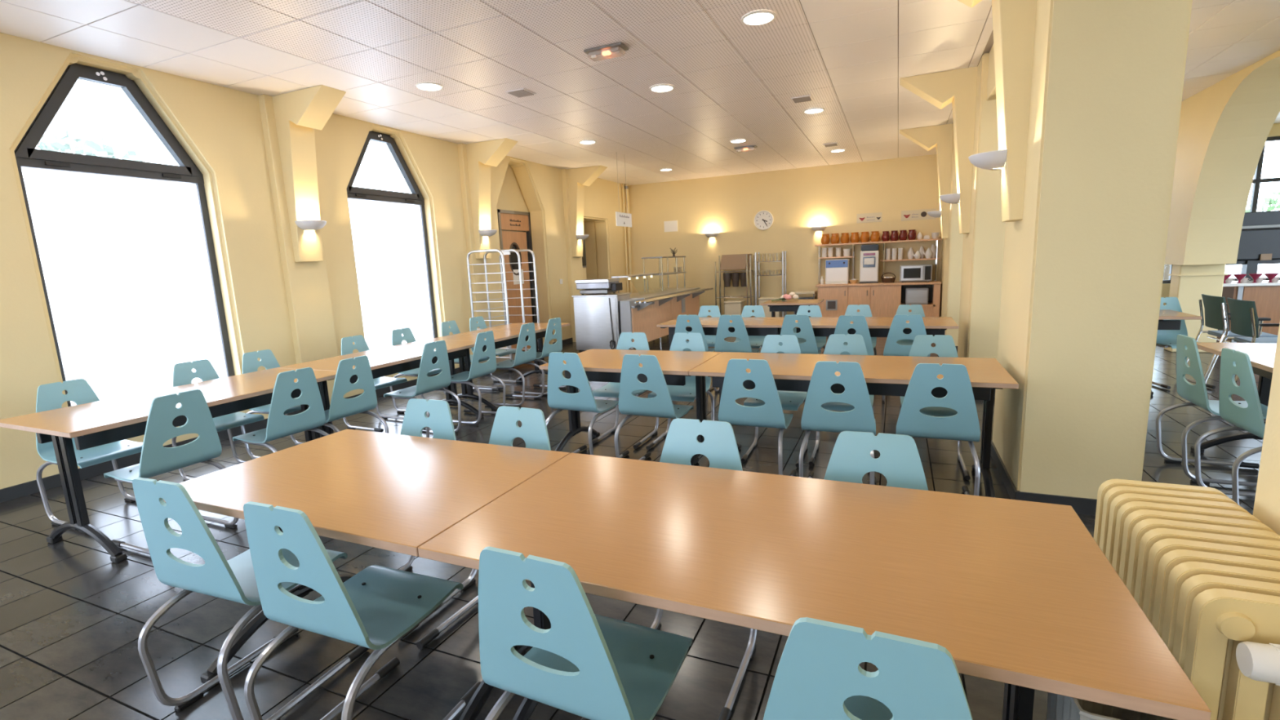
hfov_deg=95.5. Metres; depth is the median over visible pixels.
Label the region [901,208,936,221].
wall sign
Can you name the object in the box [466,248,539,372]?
trolley
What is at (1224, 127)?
wall
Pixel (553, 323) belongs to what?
chair
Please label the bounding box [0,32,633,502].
wall
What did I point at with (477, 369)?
chair
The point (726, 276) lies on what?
container
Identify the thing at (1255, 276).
goblet
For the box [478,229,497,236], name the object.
wall sconce
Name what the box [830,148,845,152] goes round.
recessed light
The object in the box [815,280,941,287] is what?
countertop
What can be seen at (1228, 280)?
cup
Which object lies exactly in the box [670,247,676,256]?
ornament
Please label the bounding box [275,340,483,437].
table
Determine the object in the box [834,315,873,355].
chair
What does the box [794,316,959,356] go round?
table
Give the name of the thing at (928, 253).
pot
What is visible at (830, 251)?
cup stack
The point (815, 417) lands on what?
chair
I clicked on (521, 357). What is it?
chair
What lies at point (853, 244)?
wall shelving
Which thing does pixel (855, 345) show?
chair
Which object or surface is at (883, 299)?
base cabinet
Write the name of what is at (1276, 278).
cup
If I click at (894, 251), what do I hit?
cup stack
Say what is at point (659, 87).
recessed light
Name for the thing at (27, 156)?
window
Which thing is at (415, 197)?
window
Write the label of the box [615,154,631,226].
hanging sign
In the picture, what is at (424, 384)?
chair
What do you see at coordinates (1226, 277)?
goblet
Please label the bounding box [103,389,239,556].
chair
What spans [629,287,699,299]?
countertop
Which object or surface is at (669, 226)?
paper notice
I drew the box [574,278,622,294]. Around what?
chafing dish
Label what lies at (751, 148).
emergency light
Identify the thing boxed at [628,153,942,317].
wall
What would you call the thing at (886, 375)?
table
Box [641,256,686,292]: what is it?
display shelf
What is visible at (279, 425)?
chair
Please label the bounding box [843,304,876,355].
chair
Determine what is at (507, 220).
door
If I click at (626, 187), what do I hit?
pipe
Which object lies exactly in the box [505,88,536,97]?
ceiling vent
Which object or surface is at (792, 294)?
flower bouquet
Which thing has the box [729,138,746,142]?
recessed light
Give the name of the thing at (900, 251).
cup stack
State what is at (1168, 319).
table
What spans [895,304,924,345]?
chair
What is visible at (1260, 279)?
cup
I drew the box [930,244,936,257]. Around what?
pot
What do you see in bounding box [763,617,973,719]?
chair
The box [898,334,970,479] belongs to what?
chair
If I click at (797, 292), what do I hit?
cart
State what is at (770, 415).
chair
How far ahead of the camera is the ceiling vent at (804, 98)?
6.49 m
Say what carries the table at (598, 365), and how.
on the floor
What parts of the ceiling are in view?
panel, panel, panel, panel, panel, panel, panel, panel, panel, panel, panel, panel, panel, panel, panel, panel, panel, panel, panel, panel, panel, panel, panel, panel, panel, panel, panel, panel, panel, panel, panel, panel, panel, panel, panel, panel, panel, panel, panel, panel, panel, panel, panel, panel, panel, panel, panel, panel, panel, panel, panel, panel, panel, panel, panel, panel, panel, panel, panel, panel, panel, panel, panel, panel, panel, panel, panel, panel, panel, panel, panel, panel, panel, panel, panel, panel, panel, panel, panel, panel, panel, panel, panel, panel, panel, panel, panel, panel, panel, panel, panel, panel, panel, panel, panel, panel, panel, panel, panel, panel, panel, panel, panel, panel, panel, panel, panel, panel, panel, panel, panel, panel, panel, panel, panel, panel, panel, panel, panel, panel, panel, panel, panel, panel, panel, panel, panel, panel, panel, panel, panel, panel, panel, panel, panel, panel, panel, panel, panel, panel, panel, panel, panel, panel, panel, panel, panel, panel, panel, panel, panel, panel, panel, panel, panel, panel, panel, panel, panel, panel, panel, panel, panel, panel, panel, panel, panel, panel, panel, panel, panel, panel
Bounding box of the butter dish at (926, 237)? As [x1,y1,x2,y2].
[923,235,930,239]
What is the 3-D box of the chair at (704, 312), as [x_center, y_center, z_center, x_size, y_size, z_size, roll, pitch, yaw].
[0.827,-0.235,7.345,0.417,0.868,0.529,1,10,22]
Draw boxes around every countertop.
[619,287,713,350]
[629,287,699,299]
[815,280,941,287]
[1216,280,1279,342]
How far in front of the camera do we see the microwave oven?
10.81 m
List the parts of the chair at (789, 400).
leg, seat, backrest, leg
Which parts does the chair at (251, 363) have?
leg, backrest, seat, leg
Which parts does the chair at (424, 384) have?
leg, seat, backrest, leg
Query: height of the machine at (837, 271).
0.475 m
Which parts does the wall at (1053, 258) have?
skirting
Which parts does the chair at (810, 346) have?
seat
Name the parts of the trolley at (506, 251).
tag plate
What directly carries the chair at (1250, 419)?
on the floor
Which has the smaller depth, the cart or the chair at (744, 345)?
the chair at (744, 345)
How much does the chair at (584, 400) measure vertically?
0.868 m
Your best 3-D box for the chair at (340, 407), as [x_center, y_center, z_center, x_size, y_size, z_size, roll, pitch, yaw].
[-2.245,0.403,4.341,0.529,0.868,0.417,2,11,25]
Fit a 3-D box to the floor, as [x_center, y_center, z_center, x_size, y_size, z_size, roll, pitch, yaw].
[1.777,0.609,5.007,13.800,0.100,17.800,2,10,24]
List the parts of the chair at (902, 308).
seat, backrest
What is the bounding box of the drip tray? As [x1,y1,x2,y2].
[825,282,848,284]
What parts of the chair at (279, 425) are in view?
leg, seat, backrest, leg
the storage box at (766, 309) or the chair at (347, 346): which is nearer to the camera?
the chair at (347, 346)
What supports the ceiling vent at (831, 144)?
in the ceiling
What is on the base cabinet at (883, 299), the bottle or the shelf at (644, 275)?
the bottle
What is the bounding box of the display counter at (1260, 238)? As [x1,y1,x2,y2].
[1225,210,1279,280]
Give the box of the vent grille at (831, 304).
[827,301,835,308]
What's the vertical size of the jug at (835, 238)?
0.200 m
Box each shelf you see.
[611,272,659,278]
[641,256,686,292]
[901,302,935,306]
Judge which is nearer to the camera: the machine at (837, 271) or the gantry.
the gantry
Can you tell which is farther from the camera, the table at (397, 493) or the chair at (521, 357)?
the chair at (521, 357)
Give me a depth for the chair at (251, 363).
4.74 m
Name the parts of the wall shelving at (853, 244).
shelf, shelf, shelf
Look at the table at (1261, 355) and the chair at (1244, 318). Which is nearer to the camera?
the table at (1261, 355)
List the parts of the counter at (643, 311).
panel, cutlery rail, panel, tray rail, tray rail, tray rail, socket plate, panel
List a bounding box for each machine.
[825,258,849,284]
[859,244,879,283]
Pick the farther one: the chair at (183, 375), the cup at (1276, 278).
the cup at (1276, 278)
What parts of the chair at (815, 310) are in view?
seat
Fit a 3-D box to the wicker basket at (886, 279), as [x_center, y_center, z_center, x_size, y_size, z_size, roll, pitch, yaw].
[4.744,-1.576,11.105,0.265,0.193,0.256,2,10,24]
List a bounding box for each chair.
[35,378,166,528]
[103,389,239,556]
[132,477,369,719]
[171,359,264,481]
[232,367,328,452]
[240,349,303,459]
[243,501,480,719]
[323,355,388,433]
[341,334,407,432]
[383,340,461,437]
[389,327,457,413]
[398,398,477,639]
[416,405,551,649]
[441,320,499,394]
[450,330,505,426]
[469,315,522,389]
[478,546,692,719]
[484,322,544,408]
[514,317,566,395]
[545,351,629,457]
[591,332,658,448]
[613,354,699,465]
[645,332,714,449]
[650,417,756,719]
[674,314,715,391]
[697,305,720,346]
[713,315,759,393]
[718,358,796,476]
[733,305,765,348]
[740,334,808,467]
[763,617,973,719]
[777,314,821,354]
[793,305,826,350]
[799,360,876,484]
[808,333,873,466]
[824,431,928,490]
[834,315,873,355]
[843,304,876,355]
[881,314,929,402]
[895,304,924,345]
[895,363,980,495]
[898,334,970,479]
[1151,297,1215,389]
[1155,333,1267,486]
[1186,293,1277,378]
[1194,347,1265,506]
[1204,297,1279,382]
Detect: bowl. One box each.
[848,280,857,283]
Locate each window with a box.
[13,62,235,406]
[346,130,437,338]
[1162,136,1279,283]
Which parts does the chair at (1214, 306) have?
leg, leg, backrest, seat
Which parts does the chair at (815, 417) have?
leg, seat, backrest, leg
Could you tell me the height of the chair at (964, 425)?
0.868 m
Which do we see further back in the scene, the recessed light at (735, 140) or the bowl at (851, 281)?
the bowl at (851, 281)
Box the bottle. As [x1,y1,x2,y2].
[820,276,823,284]
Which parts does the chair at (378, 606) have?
backrest, leg, seat, leg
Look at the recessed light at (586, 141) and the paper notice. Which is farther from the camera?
the paper notice
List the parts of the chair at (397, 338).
leg, backrest, seat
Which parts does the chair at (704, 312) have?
backrest, seat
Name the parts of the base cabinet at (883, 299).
vent frame, cupboard door, cupboard door, cupboard door, panel, panel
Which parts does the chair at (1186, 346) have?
backrest, leg, seat, leg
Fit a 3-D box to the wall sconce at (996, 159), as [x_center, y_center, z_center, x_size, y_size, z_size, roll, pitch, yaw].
[2.084,-1.193,3.511,0.183,0.090,0.300,2,10,24]
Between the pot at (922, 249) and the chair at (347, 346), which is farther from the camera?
the pot at (922, 249)
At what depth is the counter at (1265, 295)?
7.70 m
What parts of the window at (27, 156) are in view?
sash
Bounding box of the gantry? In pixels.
[611,272,659,293]
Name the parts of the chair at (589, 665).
leg, seat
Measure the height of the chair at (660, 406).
0.868 m
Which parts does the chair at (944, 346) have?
seat, backrest, leg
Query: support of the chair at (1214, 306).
on the floor
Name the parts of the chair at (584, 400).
leg, backrest, seat, leg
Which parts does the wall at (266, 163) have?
skirting, skirting, skirting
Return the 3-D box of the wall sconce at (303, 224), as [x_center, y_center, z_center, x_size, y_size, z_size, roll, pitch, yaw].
[-3.279,-1.360,5.871,0.183,0.090,0.300,2,10,24]
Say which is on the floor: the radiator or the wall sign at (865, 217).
the radiator
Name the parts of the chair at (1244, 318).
leg, backrest, leg, seat, arm post, armrest, armrest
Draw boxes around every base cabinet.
[571,292,631,352]
[815,280,941,316]
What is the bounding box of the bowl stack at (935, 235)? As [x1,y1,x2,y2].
[931,232,939,239]
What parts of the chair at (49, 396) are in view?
leg, backrest, seat, leg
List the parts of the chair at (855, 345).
leg, backrest, seat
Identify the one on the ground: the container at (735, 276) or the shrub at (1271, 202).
the shrub at (1271, 202)
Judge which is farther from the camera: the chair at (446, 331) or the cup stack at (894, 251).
the cup stack at (894, 251)
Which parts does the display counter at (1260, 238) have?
post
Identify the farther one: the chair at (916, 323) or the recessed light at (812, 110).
the recessed light at (812, 110)
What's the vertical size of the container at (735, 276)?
0.344 m
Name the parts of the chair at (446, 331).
backrest, seat, leg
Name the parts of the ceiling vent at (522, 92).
frame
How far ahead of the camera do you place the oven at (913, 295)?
10.81 m
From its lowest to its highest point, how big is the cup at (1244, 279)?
0.060 m
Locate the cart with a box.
[793,290,817,316]
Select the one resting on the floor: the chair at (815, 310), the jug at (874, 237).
the chair at (815, 310)
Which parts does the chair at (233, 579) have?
backrest, leg, seat, leg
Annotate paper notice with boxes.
[663,220,677,231]
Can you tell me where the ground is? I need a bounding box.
[55,267,1279,405]
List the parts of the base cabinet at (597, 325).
door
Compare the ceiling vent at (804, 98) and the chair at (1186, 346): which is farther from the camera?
the ceiling vent at (804, 98)
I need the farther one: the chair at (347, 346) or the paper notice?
the paper notice
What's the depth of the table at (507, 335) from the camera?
6.32 m
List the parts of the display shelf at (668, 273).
post, post, post, shelf, shelf, post, post, post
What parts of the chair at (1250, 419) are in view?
leg, backrest, seat, leg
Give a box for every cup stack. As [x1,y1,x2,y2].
[821,248,826,257]
[827,247,833,257]
[835,247,841,257]
[843,248,850,256]
[885,248,890,260]
[891,248,897,259]
[897,248,903,259]
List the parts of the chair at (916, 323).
backrest, seat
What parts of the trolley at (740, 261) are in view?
post, post, post, post, rail, rail, rail, post, post, post, post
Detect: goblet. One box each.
[1223,274,1231,283]
[1233,274,1247,283]
[1248,273,1263,282]
[1263,273,1278,282]
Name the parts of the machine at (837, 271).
door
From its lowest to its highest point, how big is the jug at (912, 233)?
0.190 m
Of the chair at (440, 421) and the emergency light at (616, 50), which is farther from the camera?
the emergency light at (616, 50)
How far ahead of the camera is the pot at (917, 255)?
10.94 m
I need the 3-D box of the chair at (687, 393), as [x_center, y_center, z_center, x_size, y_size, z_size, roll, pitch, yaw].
[0.323,0.241,4.649,0.417,0.868,0.529,2,10,23]
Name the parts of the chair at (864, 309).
seat, backrest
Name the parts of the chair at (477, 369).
leg, seat, backrest, leg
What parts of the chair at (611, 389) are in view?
leg, seat, backrest, leg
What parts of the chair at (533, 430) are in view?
leg, backrest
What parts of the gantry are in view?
post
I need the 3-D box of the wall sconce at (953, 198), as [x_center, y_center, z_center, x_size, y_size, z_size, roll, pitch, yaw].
[3.204,-1.666,6.034,0.183,0.090,0.300,2,10,24]
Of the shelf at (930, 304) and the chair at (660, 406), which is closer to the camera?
the chair at (660, 406)
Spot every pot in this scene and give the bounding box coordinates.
[907,247,914,258]
[911,250,920,258]
[916,231,922,239]
[918,245,924,258]
[923,247,932,258]
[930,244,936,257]
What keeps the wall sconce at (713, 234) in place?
attached to the wall at (798, 200)
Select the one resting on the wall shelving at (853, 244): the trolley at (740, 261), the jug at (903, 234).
the jug at (903, 234)
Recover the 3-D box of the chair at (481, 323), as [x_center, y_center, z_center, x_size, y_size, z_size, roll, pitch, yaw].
[-1.829,-0.106,7.257,0.529,0.868,0.417,2,11,25]
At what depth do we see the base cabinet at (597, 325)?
9.15 m
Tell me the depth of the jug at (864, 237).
11.25 m
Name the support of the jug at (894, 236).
on the wall shelving at (853, 244)
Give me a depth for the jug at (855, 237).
11.33 m
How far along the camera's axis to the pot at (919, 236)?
10.90 m
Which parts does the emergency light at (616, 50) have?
plate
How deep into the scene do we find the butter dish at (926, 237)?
10.85 m
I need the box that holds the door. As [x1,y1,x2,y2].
[497,208,538,351]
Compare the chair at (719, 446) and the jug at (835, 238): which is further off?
the jug at (835, 238)
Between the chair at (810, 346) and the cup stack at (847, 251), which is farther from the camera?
the cup stack at (847, 251)
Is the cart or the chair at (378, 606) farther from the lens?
the cart
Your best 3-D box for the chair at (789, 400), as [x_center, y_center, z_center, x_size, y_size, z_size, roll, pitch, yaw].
[1.001,0.274,4.277,0.417,0.868,0.529,2,10,23]
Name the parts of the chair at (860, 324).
seat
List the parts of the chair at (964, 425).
seat, backrest, leg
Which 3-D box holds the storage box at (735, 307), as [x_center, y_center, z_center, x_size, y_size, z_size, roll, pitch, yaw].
[2.009,-0.972,12.321,0.370,0.570,0.400,2,10,24]
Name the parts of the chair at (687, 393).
leg, seat, backrest, leg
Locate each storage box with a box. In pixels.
[723,299,745,315]
[758,296,782,316]
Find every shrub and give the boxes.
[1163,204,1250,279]
[1258,188,1279,211]
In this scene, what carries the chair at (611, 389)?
on the floor
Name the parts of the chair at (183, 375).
leg, backrest, seat, leg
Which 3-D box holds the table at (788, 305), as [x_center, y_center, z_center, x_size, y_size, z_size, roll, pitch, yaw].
[2.412,-0.550,9.169,0.847,0.750,0.800,2,10,24]
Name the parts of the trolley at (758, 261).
post, post, post, post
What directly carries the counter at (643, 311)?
on the floor
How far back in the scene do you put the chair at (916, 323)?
5.51 m
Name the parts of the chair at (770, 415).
backrest, seat, leg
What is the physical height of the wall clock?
0.400 m
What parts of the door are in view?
oval pane, name panel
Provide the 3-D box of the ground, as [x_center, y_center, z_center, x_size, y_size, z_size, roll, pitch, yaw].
[5.725,0.206,8.507,65.000,0.200,65.000,2,10,24]
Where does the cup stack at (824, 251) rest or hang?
on the wall shelving at (853, 244)
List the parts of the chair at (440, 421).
leg, backrest, leg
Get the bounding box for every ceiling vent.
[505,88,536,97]
[790,94,813,102]
[822,142,838,146]
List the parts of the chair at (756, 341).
seat, backrest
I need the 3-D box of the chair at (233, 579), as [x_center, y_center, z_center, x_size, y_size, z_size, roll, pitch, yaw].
[-1.361,0.753,2.037,0.417,0.868,0.529,1,10,21]
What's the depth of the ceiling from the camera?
5.04 m
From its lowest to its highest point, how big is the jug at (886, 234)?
0.190 m
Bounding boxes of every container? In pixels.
[723,272,731,287]
[731,270,739,286]
[739,270,746,286]
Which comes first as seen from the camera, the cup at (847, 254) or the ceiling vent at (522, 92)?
the ceiling vent at (522, 92)
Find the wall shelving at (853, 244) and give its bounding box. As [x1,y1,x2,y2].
[814,238,941,284]
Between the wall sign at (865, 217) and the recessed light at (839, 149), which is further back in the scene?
the wall sign at (865, 217)
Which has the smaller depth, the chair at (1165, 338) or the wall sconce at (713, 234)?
the chair at (1165, 338)
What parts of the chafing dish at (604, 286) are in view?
tank, lid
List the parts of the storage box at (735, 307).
lid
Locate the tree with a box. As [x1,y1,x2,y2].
[21,128,147,388]
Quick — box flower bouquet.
[771,291,799,301]
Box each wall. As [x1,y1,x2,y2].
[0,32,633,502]
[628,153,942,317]
[899,0,1279,535]
[1160,123,1279,305]
[1163,49,1279,352]
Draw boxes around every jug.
[821,233,830,244]
[830,233,839,244]
[840,232,849,243]
[849,231,859,243]
[860,231,869,242]
[870,231,879,241]
[881,231,889,241]
[890,230,898,240]
[898,230,906,240]
[907,229,915,239]
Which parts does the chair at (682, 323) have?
backrest, seat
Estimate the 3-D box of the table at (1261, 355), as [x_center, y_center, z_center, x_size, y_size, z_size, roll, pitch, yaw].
[3.807,0.417,3.071,0.800,0.750,1.897,2,10,24]
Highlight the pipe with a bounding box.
[622,183,632,293]
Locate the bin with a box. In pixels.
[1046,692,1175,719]
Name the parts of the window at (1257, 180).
rail, rail, rail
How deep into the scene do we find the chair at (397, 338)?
6.12 m
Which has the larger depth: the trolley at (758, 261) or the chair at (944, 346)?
the trolley at (758, 261)
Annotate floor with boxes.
[0,334,1263,719]
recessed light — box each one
[415,81,443,90]
[578,139,595,144]
[649,84,674,92]
[659,168,672,170]
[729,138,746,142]
[741,9,776,25]
[803,107,824,113]
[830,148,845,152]
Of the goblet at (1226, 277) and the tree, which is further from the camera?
the tree
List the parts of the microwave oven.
door, control panel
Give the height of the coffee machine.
0.730 m
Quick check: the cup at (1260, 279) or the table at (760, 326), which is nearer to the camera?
the table at (760, 326)
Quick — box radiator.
[1093,479,1279,719]
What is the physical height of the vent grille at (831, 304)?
0.150 m
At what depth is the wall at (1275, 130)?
9.25 m
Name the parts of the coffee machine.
door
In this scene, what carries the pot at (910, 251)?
on the wall shelving at (853, 244)
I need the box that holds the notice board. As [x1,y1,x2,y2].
[582,239,586,267]
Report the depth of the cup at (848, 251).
11.44 m
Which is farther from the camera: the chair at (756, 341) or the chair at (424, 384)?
the chair at (756, 341)
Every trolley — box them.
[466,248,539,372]
[714,253,755,317]
[754,251,786,317]
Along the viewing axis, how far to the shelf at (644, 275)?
9.90 m
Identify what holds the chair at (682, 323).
on the floor
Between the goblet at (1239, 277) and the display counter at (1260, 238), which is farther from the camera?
the display counter at (1260, 238)
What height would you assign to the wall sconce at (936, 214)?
0.090 m
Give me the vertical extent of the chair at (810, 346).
0.868 m
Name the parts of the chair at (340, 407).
leg, seat, backrest, leg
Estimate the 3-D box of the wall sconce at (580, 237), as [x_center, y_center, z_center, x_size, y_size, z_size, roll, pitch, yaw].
[-1.048,-2.302,10.898,0.183,0.090,0.300,2,10,24]
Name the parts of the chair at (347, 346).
backrest, leg, seat, leg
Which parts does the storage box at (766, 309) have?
lid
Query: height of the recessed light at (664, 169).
0.014 m
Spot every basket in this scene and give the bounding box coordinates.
[848,278,857,283]
[880,272,895,282]
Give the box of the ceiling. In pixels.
[0,0,1279,185]
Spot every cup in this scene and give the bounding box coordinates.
[843,248,850,253]
[843,252,850,256]
[1225,278,1235,282]
[1240,277,1249,282]
[1256,277,1265,282]
[1271,276,1279,281]
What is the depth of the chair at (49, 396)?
3.62 m
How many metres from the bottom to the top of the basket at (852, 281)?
0.095 m
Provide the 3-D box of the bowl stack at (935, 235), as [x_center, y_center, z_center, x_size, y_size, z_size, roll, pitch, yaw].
[5.503,-2.315,10.830,0.150,0.115,0.150,2,10,24]
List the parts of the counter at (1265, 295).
panel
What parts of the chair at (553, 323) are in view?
leg, seat, backrest, leg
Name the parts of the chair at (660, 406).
leg, backrest, seat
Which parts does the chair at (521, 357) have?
leg, seat, backrest, leg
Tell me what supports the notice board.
attached to the wall at (266, 163)
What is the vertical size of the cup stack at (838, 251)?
0.176 m
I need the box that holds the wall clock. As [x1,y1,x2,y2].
[754,210,773,230]
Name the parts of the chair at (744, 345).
backrest, seat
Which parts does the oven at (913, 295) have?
door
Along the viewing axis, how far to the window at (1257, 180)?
9.44 m
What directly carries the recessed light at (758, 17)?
in the ceiling
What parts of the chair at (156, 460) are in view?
leg, seat, backrest, leg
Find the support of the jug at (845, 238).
on the wall shelving at (853, 244)
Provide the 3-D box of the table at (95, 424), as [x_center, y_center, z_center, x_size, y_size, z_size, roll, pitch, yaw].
[-2.835,0.579,3.801,0.820,0.750,1.607,2,10,24]
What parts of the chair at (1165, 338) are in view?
leg, backrest, seat, leg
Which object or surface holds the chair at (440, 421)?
on the floor
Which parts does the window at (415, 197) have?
sash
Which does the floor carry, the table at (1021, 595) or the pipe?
the table at (1021, 595)
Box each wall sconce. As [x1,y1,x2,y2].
[294,220,326,230]
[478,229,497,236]
[575,234,588,239]
[705,232,718,237]
[811,226,826,231]
[927,210,941,217]
[938,192,959,204]
[968,149,1007,169]
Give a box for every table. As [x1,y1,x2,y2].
[0,368,336,563]
[163,428,569,719]
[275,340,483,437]
[417,453,1211,719]
[423,323,569,411]
[539,348,722,465]
[656,316,784,353]
[688,351,1018,497]
[760,298,824,316]
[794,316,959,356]
[1151,309,1201,395]
[1190,342,1276,453]
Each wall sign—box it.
[856,212,882,223]
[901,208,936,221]
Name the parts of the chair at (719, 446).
leg, backrest, leg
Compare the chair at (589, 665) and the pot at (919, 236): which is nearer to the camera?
the chair at (589, 665)
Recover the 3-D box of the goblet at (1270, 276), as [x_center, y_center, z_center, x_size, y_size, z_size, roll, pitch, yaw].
[8.336,-1.085,7.683,0.140,0.115,0.136,2,10,24]
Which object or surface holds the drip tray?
on the machine at (837, 271)
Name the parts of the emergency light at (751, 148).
plate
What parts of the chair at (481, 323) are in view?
backrest, leg, seat, leg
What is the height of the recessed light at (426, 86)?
0.014 m
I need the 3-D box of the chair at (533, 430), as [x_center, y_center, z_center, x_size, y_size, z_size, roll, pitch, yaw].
[-0.591,0.667,2.349,0.417,0.868,0.529,2,11,25]
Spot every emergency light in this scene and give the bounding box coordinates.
[583,42,628,61]
[733,145,757,152]
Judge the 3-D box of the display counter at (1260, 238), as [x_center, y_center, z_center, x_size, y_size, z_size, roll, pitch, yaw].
[9.126,-1.282,8.634,1.558,1.800,0.450,2,10,24]
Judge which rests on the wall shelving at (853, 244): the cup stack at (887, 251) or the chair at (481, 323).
the cup stack at (887, 251)
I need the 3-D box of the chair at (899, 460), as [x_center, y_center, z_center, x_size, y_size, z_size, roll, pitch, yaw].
[0.710,0.706,1.784,0.417,0.868,0.529,2,10,23]
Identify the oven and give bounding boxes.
[899,264,932,282]
[905,287,928,304]
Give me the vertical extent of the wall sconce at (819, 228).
0.090 m
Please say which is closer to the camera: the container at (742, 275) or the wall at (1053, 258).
the wall at (1053, 258)
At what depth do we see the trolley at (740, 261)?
12.09 m
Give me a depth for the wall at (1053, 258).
3.04 m
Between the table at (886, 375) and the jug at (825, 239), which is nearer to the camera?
the table at (886, 375)
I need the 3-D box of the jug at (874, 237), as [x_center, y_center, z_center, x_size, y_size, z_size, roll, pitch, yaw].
[4.540,-2.384,11.232,0.172,0.200,0.194,2,10,24]

